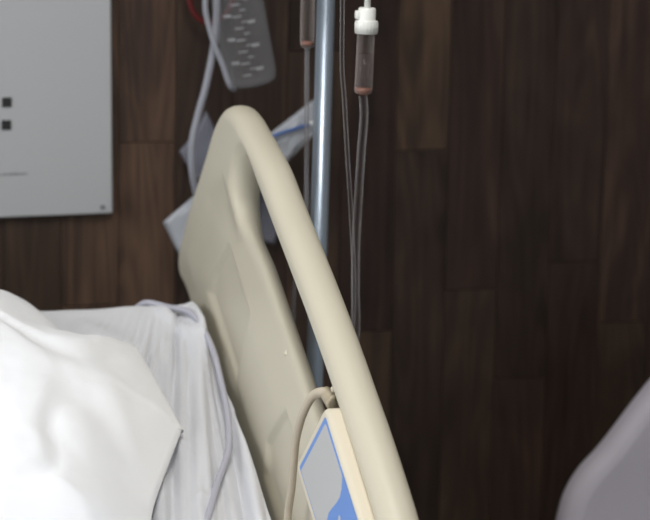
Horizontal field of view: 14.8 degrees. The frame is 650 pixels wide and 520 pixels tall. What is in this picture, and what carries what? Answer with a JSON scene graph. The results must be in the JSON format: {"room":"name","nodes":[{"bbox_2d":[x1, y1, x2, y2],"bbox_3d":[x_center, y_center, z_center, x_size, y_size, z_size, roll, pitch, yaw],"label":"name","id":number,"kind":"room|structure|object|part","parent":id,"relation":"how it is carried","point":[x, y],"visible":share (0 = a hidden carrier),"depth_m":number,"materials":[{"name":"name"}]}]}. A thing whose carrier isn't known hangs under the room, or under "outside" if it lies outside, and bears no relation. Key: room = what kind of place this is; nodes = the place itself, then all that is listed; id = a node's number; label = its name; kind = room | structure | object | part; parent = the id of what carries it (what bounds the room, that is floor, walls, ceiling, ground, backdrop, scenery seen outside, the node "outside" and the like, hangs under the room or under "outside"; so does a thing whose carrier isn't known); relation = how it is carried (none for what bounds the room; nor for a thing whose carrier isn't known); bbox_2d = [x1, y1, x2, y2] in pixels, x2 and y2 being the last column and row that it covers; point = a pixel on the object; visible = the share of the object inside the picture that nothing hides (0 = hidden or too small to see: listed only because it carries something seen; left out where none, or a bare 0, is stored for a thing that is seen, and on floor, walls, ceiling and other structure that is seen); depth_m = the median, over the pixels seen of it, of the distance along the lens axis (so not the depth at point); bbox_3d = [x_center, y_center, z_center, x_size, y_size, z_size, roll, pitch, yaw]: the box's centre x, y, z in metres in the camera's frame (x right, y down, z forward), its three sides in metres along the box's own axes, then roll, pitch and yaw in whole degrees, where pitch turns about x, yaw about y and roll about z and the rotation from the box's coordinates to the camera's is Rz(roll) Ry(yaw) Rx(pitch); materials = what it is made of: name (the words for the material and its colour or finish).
{"room":"hospital room","nodes":[
{"label":"hospital room","id":0,"kind":"room"},
{"bbox_2d":[0,0,649,519],"bbox_3d":[-0.125,-0.496,3.368,5.050,2.700,0.100,-2,11,-16],"label":"wall","id":1,"kind":"structure","parent":0,"point":[500,267],"depth_m":3.49,"materials":[{"name":"brown wood"}]},
{"bbox_2d":[0,0,111,217],"bbox_3d":[-0.741,-0.346,3.158,0.958,0.628,0.014,-2,11,-16],"label":"board","id":2,"kind":"object","parent":1,"relation":"attached to","point":[56,94],"visible":1,"depth_m":3.29,"materials":[{"name":"grey"}]},
{"bbox_2d":[187,0,234,24],"bbox_3d":[-0.155,-0.361,3.317,0.067,0.097,0.035,-2,11,-16],"label":"ring","id":3,"kind":"object","parent":1,"relation":"hanging from","point":[194,13],"visible":0.69,"depth_m":3.31,"materials":[{"name":"red plastic"}]},
{"bbox_2d":[211,0,275,88],"bbox_3d":[-0.117,-0.353,3.276,0.096,0.249,0.129,-2,11,-16],"label":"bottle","id":4,"kind":"object","parent":1,"relation":"hanging from","point":[262,82],"visible":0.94,"depth_m":3.25,"materials":[{"name":"grey"}]},
{"bbox_2d":[188,0,220,195],"bbox_3d":[-0.146,-0.240,3.245,0.038,0.410,0.070,9,14,35],"label":"tube","id":5,"kind":"object","parent":4,"relation":"hanging from","point":[216,3],"visible":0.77,"depth_m":3.23,"materials":[{"name":"grey"}]},
{"bbox_2d":[202,0,236,91],"bbox_3d":[-0.128,-0.331,3.209,0.062,0.236,0.020,-8,14,-39],"label":"tube","id":6,"kind":"object","parent":4,"relation":"attached to","point":[229,84],"visible":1,"depth_m":3.21,"materials":[{"name":"grey"}]},
{"bbox_3d":[-0.111,-0.150,3.343,0.006,0.014,0.090,-2,11,-16],"label":"wall hook","id":7,"kind":"object","parent":1,"relation":"attached to","visible":0},
{"bbox_2d":[179,111,276,244],"bbox_3d":[-0.124,-0.110,3.369,0.150,0.186,0.029,-2,11,-16],"label":"pouch","id":8,"kind":"object","parent":7,"relation":"hanging from","point":[205,113],"visible":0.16,"depth_m":3.34,"materials":[{"name":"grey"}]},
{"bbox_2d":[163,100,313,252],"bbox_3d":[-0.110,-0.104,3.330,0.216,0.222,0.036,-2,11,-16],"label":"pouch","id":9,"kind":"object","parent":7,"relation":"hanging from","point":[289,136],"visible":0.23,"depth_m":3.33,"materials":[{"name":"white"}]},
{"bbox_3d":[0.375,1.275,1.640,5.150,0.100,4.300,-2,11,-16],"label":"floor","id":10,"kind":"structure","parent":0,"visible":0},
{"bbox_2d":[178,105,418,519],"bbox_3d":[-0.312,0.531,2.194,0.922,1.125,2.089,-2,11,-16],"label":"hospital bed","id":11,"kind":"object","parent":10,"relation":"on","point":[341,461],"visible":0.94,"depth_m":2.76,"materials":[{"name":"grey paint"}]},
{"bbox_3d":[0.034,0.288,2.449,0.027,0.144,0.374,-2,39,-16],"label":"control panel","id":12,"kind":"part","parent":11,"relation":"part of","materials":[{"name":"beige plastic"}]},
{"bbox_3d":[-0.339,0.465,2.201,0.854,0.411,1.830,-2,11,-16],"label":"mattress","id":13,"kind":"object","parent":11,"relation":"on","visible":0},
{"bbox_2d":[40,301,270,519],"bbox_3d":[-0.351,0.442,2.192,0.887,0.435,1.867,-2,11,-16],"label":"sheet","id":14,"kind":"object","parent":13,"relation":"on","point":[174,347],"visible":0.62,"depth_m":2.90,"materials":[{"name":"white fabric"}]},
{"bbox_2d":[0,290,183,519],"bbox_3d":[-0.490,0.198,2.720,0.693,0.262,0.545,-2,11,-16],"label":"pillow","id":15,"kind":"object","parent":14,"relation":"on","point":[88,431],"visible":1,"depth_m":2.71,"materials":[{"name":"white fabric"}]},
{"bbox_2d":[135,300,232,519],"bbox_3d":[-0.155,0.240,2.794,0.112,0.265,0.684,0,11,-7],"label":"tube","id":16,"kind":"object","parent":14,"relation":"on","point":[228,421],"visible":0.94,"depth_m":2.90,"materials":[{"name":"grey"}]},
{"bbox_2d":[306,0,334,401],"bbox_3d":[-0.026,-0.057,3.006,0.553,1.979,0.540,-2,11,-16],"label":"stand","id":17,"kind":"object","parent":10,"relation":"on","point":[325,14],"visible":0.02,"depth_m":2.97,"materials":[{"name":"metal"}]},
{"bbox_2d":[556,379,649,519],"bbox_3d":[0.558,0.522,3.242,0.474,0.779,0.596,-2,11,-16],"label":"chair","id":18,"kind":"object","parent":10,"relation":"on","point":[613,482],"visible":1,"depth_m":3.30,"materials":[{"name":"grey plastic"}]},
{"bbox_3d":[0.056,-0.781,2.696,0.120,0.382,0.028,-2,11,-16],"label":"bag","id":19,"kind":"object","parent":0,"visible":0},
{"bbox_2d":[354,0,377,94],"bbox_3d":[0.049,-0.391,2.771,0.027,0.418,0.026,-2,11,-16],"label":"chamber","id":20,"kind":"object","parent":19,"relation":"hanging from","point":[366,24],"visible":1,"depth_m":2.79,"materials":[{"name":"white plastic"}]},
{"bbox_2d":[340,16,355,317],"bbox_3d":[-0.006,-0.090,2.868,0.026,1.101,0.126,-6,13,-32],"label":"tube","id":21,"kind":"object","parent":20,"relation":"hanging from","point":[344,16],"visible":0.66,"depth_m":2.83,"materials":[{"name":"grey"}]},
{"bbox_2d":[351,95,368,342],"bbox_3d":[-0.005,0.202,2.953,0.017,0.815,0.166,-6,13,-31],"label":"tube","id":22,"kind":"object","parent":20,"relation":"hanging from","point":[367,95],"visible":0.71,"depth_m":2.83,"materials":[{"name":"grey"}]},
{"bbox_3d":[-0.011,-0.802,2.799,0.120,0.382,0.028,-2,11,-16],"label":"bag","id":23,"kind":"object","parent":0,"visible":0},
{"bbox_2d":[300,4,314,48],"bbox_3d":[-0.018,-0.432,2.871,0.022,0.381,0.022,-2,11,-16],"label":"chamber","id":24,"kind":"object","parent":23,"relation":"hanging from","point":[303,43],"visible":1,"depth_m":2.90,"materials":[{"name":"beige"}]},
{"bbox_2d":[291,47,309,317],"bbox_3d":[-0.035,0.163,2.987,0.020,0.836,0.017,8,13,32],"label":"tube","id":25,"kind":"object","parent":24,"relation":"hanging from","point":[309,47],"visible":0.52,"depth_m":2.93,"materials":[{"name":"grey"}]}
]}

